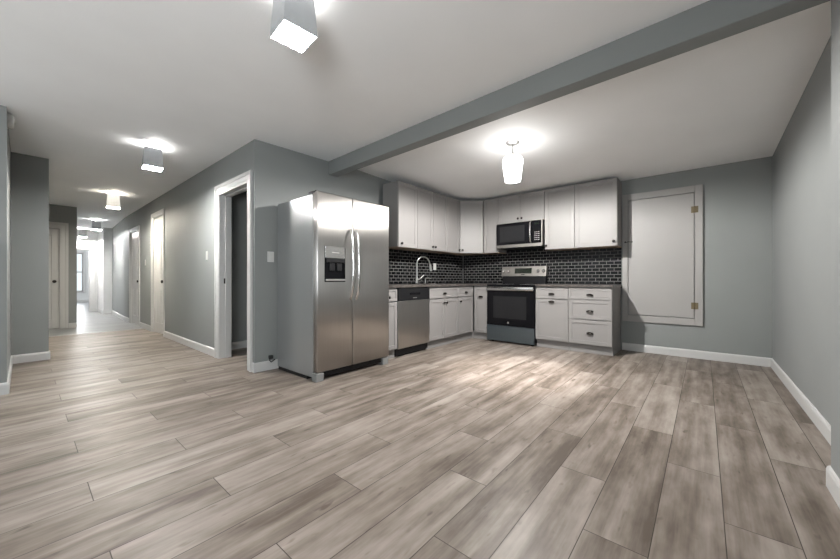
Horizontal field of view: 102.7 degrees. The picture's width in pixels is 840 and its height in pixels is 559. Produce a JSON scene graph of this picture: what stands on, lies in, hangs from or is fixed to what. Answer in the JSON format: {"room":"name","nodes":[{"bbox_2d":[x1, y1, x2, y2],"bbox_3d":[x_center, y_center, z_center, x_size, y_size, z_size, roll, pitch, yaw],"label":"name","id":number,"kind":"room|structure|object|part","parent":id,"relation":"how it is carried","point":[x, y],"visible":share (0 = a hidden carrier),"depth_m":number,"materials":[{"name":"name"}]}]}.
{"room":"kitchen","nodes":[
{"label":"kitchen","id":0,"kind":"room"},
{"bbox_2d":[0,105,48,382],"bbox_3d":[-5.155,-0.345,2.700,1.780,2.750,2.970,0,0,40],"label":"wall","id":1,"kind":"structure","parent":0,"point":[24,179],"depth_m":4.16,"materials":[{"name":"grey paint"}]},
{"bbox_2d":[7,113,14,128],"bbox_3d":[-3.847,-1.485,3.164,0.140,0.140,0.048,0,0,40],"label":"smoke detector","id":2,"kind":"object","parent":1,"relation":"attached to","point":[10,118],"visible":1,"depth_m":3.13,"materials":[{"name":"white plastic"}]},
{"bbox_2d":[0,351,49,394],"bbox_3d":[-5.097,0.978,2.758,1.794,0.105,2.834,0,0,40],"label":"baseboard","id":3,"kind":"structure","parent":1,"relation":"attached to","point":[30,357],"depth_m":4.14,"materials":[{"name":"white paint"}]},
{"bbox_2d":[49,204,76,327],"bbox_3d":[-7.831,-0.345,6.784,0.120,2.750,1.257,0,0,40],"label":"wall","id":4,"kind":"structure","parent":0,"point":[57,213],"depth_m":7.17,"materials":[{"name":"grey paint"}]},
{"bbox_2d":[49,229,58,328],"bbox_3d":[-7.808,-0.014,6.748,0.107,2.072,0.766,0,0,40],"label":"door","id":5,"kind":"structure","parent":4,"relation":"in","point":[53,233],"depth_m":6.99,"materials":[{"name":"white paint"}]},
{"bbox_2d":[49,222,67,328],"bbox_3d":[-7.828,-0.080,6.764,0.150,2.220,1.030,0,0,40],"label":"trim","id":6,"kind":"structure","parent":4,"relation":"attached to","point":[63,227],"depth_m":7.06,"materials":[{"name":"white paint"}]},
{"bbox_2d":[69,323,76,327],"bbox_3d":[-7.413,0.978,7.175,0.014,0.105,0.122,0,0,40],"label":"baseboard","id":7,"kind":"structure","parent":4,"relation":"attached to","point":[71,325],"depth_m":7.17,"materials":[{"name":"white paint"}]},
{"bbox_2d":[77,249,88,299],"bbox_3d":[-16.105,-0.345,14.655,0.120,2.750,3.600,0,0,40],"label":"wall","id":8,"kind":"structure","parent":0,"point":[80,296],"depth_m":15.46,"materials":[{"name":"paint"}]},
{"bbox_2d":[77,251,85,292],"bbox_3d":[-15.684,-0.330,15.084,0.150,1.920,1.000,0,0,40],"label":"window","id":9,"kind":"structure","parent":8,"relation":"in","point":[83,253],"depth_m":15.39,"materials":[{"name":"white paint"}]},
{"bbox_3d":[-15.726,-0.330,15.119,0.040,1.760,0.800,0,0,40],"label":"sash","id":10,"kind":"part","parent":9,"relation":"part of","materials":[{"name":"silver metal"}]},
{"bbox_2d":[77,229,97,311],"bbox_3d":[-10.651,-0.345,10.519,0.150,2.750,0.808,0,0,40],"label":"wall","id":11,"kind":"structure","parent":0,"point":[92,236],"depth_m":10.70,"materials":[{"name":"paint"}]},
{"bbox_2d":[77,244,95,311],"bbox_3d":[-10.694,-0.030,10.447,0.177,2.120,0.883,0,0,40],"label":"trim","id":12,"kind":"structure","parent":11,"relation":"attached to","point":[92,248],"depth_m":10.67,"materials":[{"name":"white paint"}]},
{"bbox_2d":[49,302,140,335],"bbox_3d":[-11.033,1.030,10.958,13.000,0.001,4.900,0,0,40],"label":"floor","id":13,"kind":"structure","parent":0,"point":[87,322],"depth_m":7.69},
{"bbox_2d":[98,143,248,347],"bbox_3d":[-6.140,-0.345,7.416,11.053,2.750,0.400,0,0,41],"label":"wall","id":14,"kind":"structure","parent":0,"point":[189,206],"depth_m":5.46,"materials":[{"name":"grey paint"}]},
{"bbox_2d":[129,225,139,322],"bbox_3d":[-6.475,-0.077,7.722,1.050,2.215,0.161,0,0,40],"label":"trim","id":15,"kind":"structure","parent":14,"relation":"attached to","point":[137,228],"depth_m":7.96,"materials":[{"name":"white paint"}]},
{"bbox_2d":[132,231,138,324],"bbox_3d":[-6.502,-0.034,7.700,0.866,2.112,0.110,0,0,40],"label":"door","id":16,"kind":"structure","parent":14,"relation":"in","point":[135,236],"depth_m":7.78,"materials":[{"name":"white paint"}]},
{"bbox_2d":[151,208,164,336],"bbox_3d":[-4.917,-0.128,6.405,0.930,2.315,0.161,0,0,40],"label":"trim","id":17,"kind":"structure","parent":14,"relation":"attached to","point":[161,212],"depth_m":6.61,"materials":[{"name":"white paint"}]},
{"bbox_2d":[154,216,162,333],"bbox_3d":[-4.943,-0.084,6.386,0.746,2.212,0.110,0,0,40],"label":"door","id":18,"kind":"structure","parent":14,"relation":"in","point":[158,222],"depth_m":6.46,"materials":[{"name":"white paint"}]},
{"bbox_2d":[77,300,252,371],"bbox_3d":[-9.266,0.978,8.811,17.909,0.105,3.680,0,0,41],"label":"baseboard","id":19,"kind":"structure","parent":14,"relation":"attached to","point":[208,350],"depth_m":5.47,"materials":[{"name":"white paint"}]},
{"bbox_2d":[214,170,252,371],"bbox_3d":[-2.245,-0.095,4.144,1.080,2.250,0.167,0,0,40],"label":"trim","id":20,"kind":"structure","parent":14,"relation":"attached to","point":[223,193],"depth_m":4.38,"materials":[{"name":"white paint"}]},
{"bbox_2d":[231,191,246,341],"bbox_3d":[-2.355,-0.345,5.518,0.100,2.750,1.810,0,0,40],"label":"wall","id":21,"kind":"structure","parent":0,"point":[238,202],"depth_m":5.03,"materials":[{"name":"grey paint"}]},
{"bbox_2d":[231,340,246,349],"bbox_3d":[-2.311,0.978,5.481,0.014,0.105,1.810,0,0,40],"label":"baseboard","id":22,"kind":"structure","parent":21,"relation":"attached to","point":[240,344],"depth_m":5.01,"materials":[{"name":"white paint"}]},
{"bbox_2d":[249,139,390,362],"bbox_3d":[-0.544,-0.345,5.271,0.265,2.750,4.030,0,0,40],"label":"wall","id":23,"kind":"structure","parent":0,"point":[280,174],"depth_m":3.88,"materials":[{"name":"grey paint"}]},
{"bbox_2d":[253,359,278,372],"bbox_3d":[-1.381,0.978,4.213,0.014,0.105,1.364,0,0,42],"label":"baseboard","id":24,"kind":"structure","parent":23,"relation":"attached to","point":[265,365],"depth_m":3.80,"materials":[{"name":"white paint"}]},
{"bbox_2d":[267,251,273,261],"bbox_3d":[-1.710,-0.260,3.849,0.010,0.120,0.076,0,0,42],"label":"light switch","id":25,"kind":"object","parent":23,"relation":"attached to","point":[270,255],"visible":1,"depth_m":3.84,"materials":[{"name":"white plastic"}]},
{"bbox_2d":[383,181,416,249],"bbox_3d":[-0.291,-0.946,5.073,0.361,0.958,0.443,0,0,40],"label":"upper cabinet","id":26,"kind":"object","parent":23,"relation":"attached to","point":[400,197],"visible":0.79,"depth_m":4.94,"materials":[{"name":"white paint"}]},
{"bbox_3d":[-0.305,-0.473,5.098,0.304,0.012,0.423,0,0,40],"label":"panel","id":27,"kind":"part","parent":26,"relation":"part of","materials":[{"name":"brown wood"}]},
{"bbox_3d":[-0.180,-0.947,4.992,0.019,0.946,0.418,0,0,40],"label":"door","id":28,"kind":"part","parent":26,"relation":"part of","materials":[{"name":"white paint"}]},
{"bbox_2d":[389,249,462,283],"bbox_3d":[-0.037,-0.200,5.718,0.010,0.660,2.670,0,0,42],"label":"backsplash","id":29,"kind":"structure","parent":23,"relation":"attached to","point":[402,263],"depth_m":5.82,"materials":[{"name":"black tile"}]},
{"bbox_2d":[406,187,447,252],"bbox_3d":[0.112,-0.946,5.541,0.349,0.958,0.788,0,0,40],"label":"upper cabinet","id":30,"kind":"object","parent":23,"relation":"attached to","point":[432,207],"visible":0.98,"depth_m":5.43,"materials":[{"name":"white paint"}]},
{"bbox_3d":[0.091,-0.473,5.559,0.294,0.012,0.788,0,0,40],"label":"panel","id":31,"kind":"part","parent":30,"relation":"part of","materials":[{"name":"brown wood"}]},
{"bbox_3d":[0.085,-0.947,5.306,0.019,0.946,0.388,0,0,40],"label":"door","id":32,"kind":"part","parent":30,"relation":"part of","materials":[{"name":"white paint"}]},
{"bbox_3d":[0.340,-0.947,5.607,0.019,0.946,0.388,0,0,40],"label":"door","id":33,"kind":"part","parent":30,"relation":"part of","materials":[{"name":"white paint"}]},
{"bbox_2d":[437,197,460,253],"bbox_3d":[0.492,-0.946,5.983,0.339,0.958,0.373,0,0,40],"label":"upper cabinet","id":34,"kind":"object","parent":23,"relation":"attached to","point":[453,204],"visible":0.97,"depth_m":5.91,"materials":[{"name":"white paint"}]},
{"bbox_3d":[0.471,-0.473,6.000,0.284,0.012,0.373,0,0,40],"label":"panel","id":35,"kind":"part","parent":34,"relation":"part of","materials":[{"name":"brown wood"}]},
{"bbox_3d":[0.588,-0.947,5.902,0.019,0.946,0.368,0,0,40],"label":"door","id":36,"kind":"part","parent":34,"relation":"part of","materials":[{"name":"white paint"}]},
{"bbox_2d":[0,0,830,230],"bbox_3d":[-7.097,-1.582,8.025,22.800,0.277,8.600,0,0,40],"label":"ceiling","id":37,"kind":"structure","parent":0,"point":[85,85],"depth_m":2.76,"materials":[{"name":"paint"}]},
{"bbox_2d":[78,228,86,237],"bbox_3d":[-10.200,-1.419,10.163,0.187,0.273,0.187,0,0,40],"label":"ceiling light","id":38,"kind":"object","parent":37,"relation":"attached to","point":[82,233],"visible":1,"depth_m":10.11,"materials":[{"name":"white glass"}]},
{"bbox_2d":[91,219,100,230],"bbox_3d":[-8.369,-1.419,8.688,0.187,0.273,0.187,0,0,40],"label":"ceiling light","id":39,"kind":"object","parent":37,"relation":"attached to","point":[96,225],"visible":1,"depth_m":8.64,"materials":[{"name":"white glass"}]},
{"bbox_2d":[106,192,120,208],"bbox_3d":[-5.487,-1.419,6.010,0.180,0.273,0.180,0,0,44],"label":"ceiling light","id":40,"kind":"object","parent":37,"relation":"attached to","point":[113,201],"visible":1,"depth_m":5.96,"materials":[{"name":"white plastic"}]},
{"bbox_2d":[142,143,162,171],"bbox_3d":[-3.086,-1.419,3.877,0.180,0.273,0.180,0,0,-45],"label":"ceiling light","id":41,"kind":"object","parent":37,"relation":"attached to","point":[152,159],"visible":1,"depth_m":3.83,"materials":[{"name":"white plastic"}]},
{"bbox_2d":[143,165,162,170],"bbox_3d":[-3.086,-1.288,3.877,0.169,0.004,0.169,0,0,-45],"label":"diffuser","id":42,"kind":"object","parent":41,"relation":"attached to","point":[150,167],"depth_m":3.86,"materials":[{"name":"white"}]},
{"bbox_2d":[270,0,317,52],"bbox_3d":[-0.669,-1.419,1.780,0.180,0.273,0.180,0,0,-45],"label":"ceiling light","id":43,"kind":"object","parent":37,"relation":"attached to","point":[293,22],"visible":1,"depth_m":1.74,"materials":[{"name":"white plastic"}]},
{"bbox_2d":[272,20,314,51],"bbox_3d":[-0.669,-1.288,1.780,0.169,0.004,0.169,0,0,-45],"label":"diffuser","id":44,"kind":"object","parent":43,"relation":"attached to","point":[293,34],"depth_m":1.76,"materials":[{"name":"white"}]},
{"bbox_2d":[503,140,522,183],"bbox_3d":[1.042,-1.322,3.775,0.222,0.441,0.222,0,0,40],"label":"pendant lamp","id":45,"kind":"object","parent":37,"relation":"hanging from","point":[512,163],"visible":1,"depth_m":3.70,"materials":[{"name":"white metal"}]},
{"bbox_3d":[1.042,-1.244,3.775,0.222,0.285,0.222,0,0,40],"label":"globe","id":46,"kind":"part","parent":45,"relation":"part of"},
{"bbox_2d":[329,0,829,176],"bbox_3d":[0.407,-1.478,3.054,4.287,0.195,0.130,0,0,42],"label":"beam","id":47,"kind":"structure","parent":37,"relation":"attached to","point":[711,21],"depth_m":2.28,"materials":[{"name":"grey paint"}]},
{"bbox_2d":[0,329,839,558],"bbox_3d":[-2.131,1.030,3.830,9.800,0.001,8.600,0,0,40],"label":"floor","id":48,"kind":"structure","parent":0,"point":[135,443],"depth_m":1.97,"materials":[{"name":"grey wood"}]},
{"bbox_2d":[49,328,143,336],"bbox_3d":[-6.273,1.027,6.517,0.045,0.006,1.460,0,0,40],"label":"trim","id":49,"kind":"structure","parent":48,"relation":"on","point":[139,328],"depth_m":6.49,"materials":[{"name":"beige wood"}]},
{"bbox_2d":[278,190,388,382],"bbox_3d":[-0.978,0.068,3.955,0.901,1.925,1.000,0,0,40],"label":"refrigerator","id":50,"kind":"object","parent":48,"relation":"on","point":[333,250],"visible":1,"depth_m":3.62,"materials":[{"name":"grey metal"}]},
{"bbox_3d":[-1.081,1.013,4.043,0.600,0.034,0.976,0,0,40],"label":"frame","id":51,"kind":"part","parent":50,"relation":"part of","materials":[{"name":"black plastic"}]},
{"bbox_3d":[-0.910,0.024,3.529,0.075,1.823,0.437,0,0,40],"label":"freezer door","id":52,"kind":"part","parent":50,"relation":"part of","materials":[{"name":"silver metal"}]},
{"bbox_3d":[-0.882,-0.281,3.498,0.008,0.122,0.249,0,0,40],"label":"dispenser panel","id":53,"kind":"part","parent":50,"relation":"part of","materials":[{"name":"metal"}]},
{"bbox_3d":[-0.732,-0.163,3.615,0.086,0.766,0.032,0,0,40],"label":"handle","id":54,"kind":"part","parent":50,"relation":"part of","materials":[{"name":"metal"}]},
{"bbox_3d":[-0.681,-0.163,3.675,0.086,0.766,0.032,0,0,40],"label":"handle","id":55,"kind":"part","parent":50,"relation":"part of","materials":[{"name":"metal"}]},
{"bbox_3d":[-0.585,0.024,3.914,0.075,1.823,0.555,0,0,40],"label":"door","id":56,"kind":"part","parent":50,"relation":"part of","materials":[{"name":"silver metal"}]},
{"bbox_2d":[386,288,396,358],"bbox_3d":[-0.587,0.568,4.485,0.634,0.924,0.233,0,0,40],"label":"base cabinet","id":57,"kind":"object","parent":48,"relation":"on","point":[392,291],"visible":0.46,"depth_m":4.35,"materials":[{"name":"white paint"}]},
{"bbox_3d":[-0.378,0.203,4.309,0.019,0.156,0.228,0,0,40],"label":"drawer","id":58,"kind":"part","parent":57,"relation":"part of","materials":[{"name":"white paint"}]},
{"bbox_3d":[-0.378,0.599,4.309,0.019,0.605,0.228,0,0,40],"label":"door","id":59,"kind":"part","parent":57,"relation":"part of","materials":[{"name":"white paint"}]},
{"bbox_2d":[394,287,429,356],"bbox_3d":[-0.292,0.569,4.829,0.600,0.922,0.660,0,0,40],"label":"dishwasher","id":60,"kind":"object","parent":48,"relation":"on","point":[412,302],"visible":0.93,"depth_m":4.61,"materials":[{"name":"silver metal"}]},
{"bbox_3d":[-0.143,0.974,4.703,0.030,0.112,0.654,0,0,40],"label":"toe plate","id":61,"kind":"part","parent":60,"relation":"part of","materials":[{"name":"black plastic"}]},
{"bbox_3d":[-0.087,0.600,4.655,0.037,0.630,0.654,0,0,40],"label":"door","id":62,"kind":"part","parent":60,"relation":"part of","materials":[{"name":"silver metal"}]},
{"bbox_3d":[-0.085,0.199,4.654,0.041,0.167,0.654,0,0,40],"label":"control panel","id":63,"kind":"part","parent":60,"relation":"part of","materials":[{"name":"black plastic"}]},
{"bbox_2d":[425,286,457,349],"bbox_3d":[0.168,0.568,5.379,0.634,0.924,0.763,0,0,40],"label":"base cabinet","id":64,"kind":"object","parent":48,"relation":"on","point":[443,301],"visible":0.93,"depth_m":5.17,"materials":[{"name":"white paint"}]},
{"bbox_3d":[0.254,0.599,5.056,0.019,0.605,0.376,0,0,40],"label":"door","id":65,"kind":"part","parent":64,"relation":"part of","materials":[{"name":"white paint"}]},
{"bbox_3d":[0.377,0.203,5.203,0.019,0.156,0.758,0,0,40],"label":"drawer","id":66,"kind":"part","parent":64,"relation":"part of","materials":[{"name":"white paint"}]},
{"bbox_2d":[389,283,502,287],"bbox_3d":[0.278,0.089,5.400,0.961,0.032,2.749,0,0,40],"label":"countertop","id":67,"kind":"structure","parent":64,"relation":"on","point":[439,284],"depth_m":5.03,"materials":[{"name":"grey stone"}]},
{"bbox_2d":[415,256,431,283],"bbox_3d":[0.061,-0.155,5.521,0.310,0.456,0.056,0,0,-30],"label":"faucet","id":68,"kind":"object","parent":67,"relation":"on","point":[417,279],"visible":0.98,"depth_m":5.45,"materials":[{"name":"silver metal"}]},
{"bbox_3d":[0.058,-0.159,5.515,0.264,0.448,0.021,0,0,-28],"label":"spout","id":69,"kind":"part","parent":68,"relation":"part of","materials":[{"name":"silver metal"}]},
{"bbox_3d":[0.501,0.599,5.349,0.019,0.605,0.376,0,0,40],"label":"door","id":70,"kind":"part","parent":64,"relation":"part of","materials":[{"name":"white paint"}]},
{"bbox_2d":[456,286,472,341],"bbox_3d":[0.589,0.568,5.861,0.614,0.924,0.512,0,0,40],"label":"base cabinet","id":71,"kind":"object","parent":48,"relation":"on","point":[465,293],"visible":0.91,"depth_m":5.66,"materials":[{"name":"white paint"}]},
{"bbox_3d":[0.771,0.203,5.668,0.019,0.156,0.448,0,0,40],"label":"drawer","id":72,"kind":"part","parent":71,"relation":"part of","materials":[{"name":"white paint"}]},
{"bbox_3d":[0.771,0.599,5.668,0.019,0.605,0.448,0,0,40],"label":"door","id":73,"kind":"part","parent":71,"relation":"part of","materials":[{"name":"white paint"}]},
{"bbox_2d":[472,286,489,339],"bbox_3d":[1.175,0.568,6.008,0.378,0.924,0.626,0,0,40],"label":"base cabinet","id":74,"kind":"object","parent":48,"relation":"on","point":[480,292],"visible":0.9,"depth_m":5.76,"materials":[{"name":"white paint"}]},
{"bbox_3d":[1.043,0.513,5.755,0.248,0.776,0.019,0,0,40],"label":"door","id":75,"kind":"part","parent":74,"relation":"part of","materials":[{"name":"white paint"}]},
{"bbox_2d":[487,266,547,345],"bbox_3d":[1.618,0.401,5.603,0.805,1.258,0.632,0,0,40],"label":"range","id":76,"kind":"object","parent":48,"relation":"on","point":[511,305],"visible":0.98,"depth_m":5.43,"materials":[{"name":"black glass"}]},
{"bbox_3d":[1.421,0.149,5.370,0.793,0.062,0.022,0,0,40],"label":"handle","id":77,"kind":"part","parent":76,"relation":"part of","materials":[{"name":"metal"}]},
{"bbox_3d":[1.442,0.430,5.395,0.797,0.629,0.044,0,0,40],"label":"oven door","id":78,"kind":"part","parent":76,"relation":"part of","materials":[{"name":"black glass"}]},
{"bbox_3d":[1.443,0.877,5.396,0.797,0.250,0.042,0,0,40],"label":"drawer","id":79,"kind":"part","parent":76,"relation":"part of","materials":[{"name":"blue metal"}]},
{"bbox_2d":[487,284,535,286],"bbox_3d":[1.621,0.096,5.608,0.805,0.030,0.610,0,0,40],"label":"cooktop","id":80,"kind":"object","parent":76,"relation":"in","point":[488,285],"depth_m":5.44,"materials":[{"name":"black glass"}]},
{"bbox_2d":[536,286,569,349],"bbox_3d":[2.131,0.568,5.200,0.478,0.924,0.626,0,0,40],"label":"base cabinet","id":81,"kind":"object","parent":48,"relation":"on","point":[552,303],"visible":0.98,"depth_m":4.97,"materials":[{"name":"white paint"}]},
{"bbox_3d":[1.952,0.599,4.988,0.473,0.605,0.019,0,0,40],"label":"pull out door","id":82,"kind":"part","parent":81,"relation":"part of","materials":[{"name":"white paint"}]},
{"bbox_3d":[1.952,0.203,4.988,0.473,0.156,0.019,0,0,40],"label":"drawer","id":83,"kind":"part","parent":81,"relation":"part of","materials":[{"name":"white paint"}]},
{"bbox_2d":[569,287,620,355],"bbox_3d":[2.527,0.568,4.865,0.556,0.924,0.626,0,0,40],"label":"base cabinet","id":84,"kind":"object","parent":48,"relation":"on","point":[594,312],"visible":1,"depth_m":4.64,"materials":[{"name":"white paint"}]},
{"bbox_2d":[535,284,621,286],"bbox_3d":[2.356,0.089,5.023,1.048,0.032,0.644,0,0,40],"label":"countertop","id":85,"kind":"structure","parent":84,"relation":"on","point":[543,285],"depth_m":4.90,"materials":[{"name":"grey stone"}]},
{"bbox_3d":[2.348,0.733,4.653,0.551,0.338,0.019,0,0,40],"label":"drawer","id":86,"kind":"part","parent":84,"relation":"part of","materials":[{"name":"white paint"}]},
{"bbox_3d":[2.348,0.419,4.653,0.551,0.267,0.019,0,0,40],"label":"drawer","id":87,"kind":"part","parent":84,"relation":"part of","materials":[{"name":"white paint"}]},
{"bbox_3d":[2.348,0.200,4.653,0.551,0.149,0.019,0,0,40],"label":"drawer","id":88,"kind":"part","parent":84,"relation":"part of","materials":[{"name":"white paint"}]},
{"bbox_3d":[2.759,0.973,4.722,0.018,0.115,0.545,0,0,40],"label":"panel","id":89,"kind":"part","parent":84,"relation":"part of","materials":[{"name":"white paint"}]},
{"bbox_2d":[473,156,771,357],"bbox_3d":[2.498,-0.345,5.436,4.700,2.750,0.150,0,0,40],"label":"wall","id":90,"kind":"structure","parent":0,"point":[737,196],"depth_m":4.20,"materials":[{"name":"grey paint"}]},
{"bbox_2d":[447,200,491,255],"bbox_3d":[0.909,-0.946,6.262,0.635,0.958,0.590,0,0,40],"label":"upper cabinet","id":91,"kind":"object","parent":90,"relation":"attached to","point":[472,211],"visible":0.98,"depth_m":6.04,"materials":[{"name":"white paint"}]},
{"bbox_3d":[0.910,-0.473,6.264,0.635,0.012,0.585,0,0,40],"label":"panel","id":92,"kind":"part","parent":91,"relation":"part of","materials":[{"name":"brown wood"}]},
{"bbox_3d":[0.926,-0.947,6.049,0.400,0.946,0.019,0,0,1],"label":"door","id":93,"kind":"part","parent":91,"relation":"part of","materials":[{"name":"white paint"}]},
{"bbox_2d":[484,198,506,254],"bbox_3d":[1.355,-0.946,6.066,0.288,0.958,0.335,0,0,40],"label":"upper cabinet","id":94,"kind":"object","parent":90,"relation":"attached to","point":[491,205],"visible":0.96,"depth_m":5.95,"materials":[{"name":"white paint"}]},
{"bbox_3d":[1.254,-0.947,5.943,0.278,0.946,0.019,0,0,40],"label":"door","id":95,"kind":"part","parent":94,"relation":"part of","materials":[{"name":"white paint"}]},
{"bbox_3d":[1.361,-0.473,6.074,0.288,0.012,0.314,0,0,40],"label":"panel","id":96,"kind":"part","parent":94,"relation":"part of","materials":[{"name":"brown wood"}]},
{"bbox_2d":[498,190,544,223],"bbox_3d":[1.762,-1.190,5.699,0.799,0.470,0.369,0,0,40],"label":"upper cabinet","id":97,"kind":"object","parent":90,"relation":"attached to","point":[526,206],"visible":0.84,"depth_m":5.56,"materials":[{"name":"white paint"}]},
{"bbox_3d":[1.518,-1.190,5.721,0.393,0.458,0.019,0,0,40],"label":"door","id":98,"kind":"part","parent":97,"relation":"part of","materials":[{"name":"white paint"}]},
{"bbox_2d":[496,219,544,250],"bbox_3d":[1.730,-0.734,5.662,0.790,0.432,0.458,0,0,40],"label":"microwave","id":99,"kind":"object","parent":97,"relation":"attached to","point":[523,235],"visible":0.99,"depth_m":5.51,"materials":[{"name":"silver plastic"}]},
{"bbox_3d":[1.564,-0.763,5.594,0.625,0.357,0.024,0,0,40],"label":"door","id":100,"kind":"part","parent":99,"relation":"part of","materials":[{"name":"black glass"}]},
{"bbox_3d":[1.763,-0.762,5.377,0.029,0.353,0.065,0,0,40],"label":"handle","id":101,"kind":"part","parent":99,"relation":"part of","materials":[{"name":"metal"}]},
{"bbox_3d":[1.859,-0.763,5.344,0.145,0.357,0.024,0,0,40],"label":"control panel","id":102,"kind":"part","parent":99,"relation":"part of","materials":[{"name":"black glass"}]},
{"bbox_3d":[1.823,-1.190,5.463,0.394,0.458,0.019,0,0,40],"label":"door","id":103,"kind":"part","parent":97,"relation":"part of","materials":[{"name":"white paint"}]},
{"bbox_2d":[464,248,621,287],"bbox_3d":[1.910,-0.200,5.829,2.755,0.660,0.010,0,0,40],"label":"backsplash","id":104,"kind":"structure","parent":90,"relation":"attached to","point":[589,266],"depth_m":5.51,"materials":[{"name":"black tile"}]},
{"bbox_2d":[545,185,578,250],"bbox_3d":[2.241,-0.946,5.294,0.448,0.958,0.369,0,0,40],"label":"upper cabinet","id":105,"kind":"object","parent":90,"relation":"attached to","point":[559,202],"visible":0.96,"depth_m":5.18,"materials":[{"name":"white paint"}]},
{"bbox_3d":[2.259,-0.473,5.315,0.448,0.012,0.314,0,0,40],"label":"panel","id":106,"kind":"part","parent":105,"relation":"part of","materials":[{"name":"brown wood"}]},
{"bbox_2d":[575,177,621,249],"bbox_3d":[2.627,-0.946,4.968,0.558,0.958,0.369,0,0,40],"label":"upper cabinet","id":107,"kind":"object","parent":90,"relation":"attached to","point":[598,204],"visible":1,"depth_m":4.85,"materials":[{"name":"white paint"}]},
{"bbox_3d":[2.644,-0.473,4.989,0.558,0.012,0.314,0,0,40],"label":"panel","id":108,"kind":"part","parent":107,"relation":"part of","materials":[{"name":"brown wood"}]},
{"bbox_2d":[622,184,702,325],"bbox_3d":[3.308,-0.314,4.628,0.904,1.837,0.038,0,0,40],"label":"hatch","id":109,"kind":"object","parent":90,"relation":"attached to","point":[658,233],"visible":1,"depth_m":4.61,"materials":[{"name":"paint"}]},
{"bbox_2d":[622,342,771,366],"bbox_3d":[3.553,0.978,4.438,1.530,0.105,0.014,0,0,40],"label":"baseboard","id":110,"kind":"structure","parent":90,"relation":"attached to","point":[724,357],"depth_m":4.36,"materials":[{"name":"white paint"}]},
{"bbox_2d":[772,0,839,478],"bbox_3d":[1.438,-0.345,0.710,0.320,2.750,8.440,0,0,40],"label":"wall","id":111,"kind":"structure","parent":0,"point":[806,158],"depth_m":2.51,"materials":[{"name":"grey paint"}]},
{"bbox_2d":[771,358,839,507],"bbox_3d":[1.405,0.978,0.826,0.149,0.105,8.276,0,0,40],"label":"baseboard","id":112,"kind":"structure","parent":111,"relation":"attached to","point":[832,480],"depth_m":2.35,"materials":[{"name":"white paint"}]}
]}

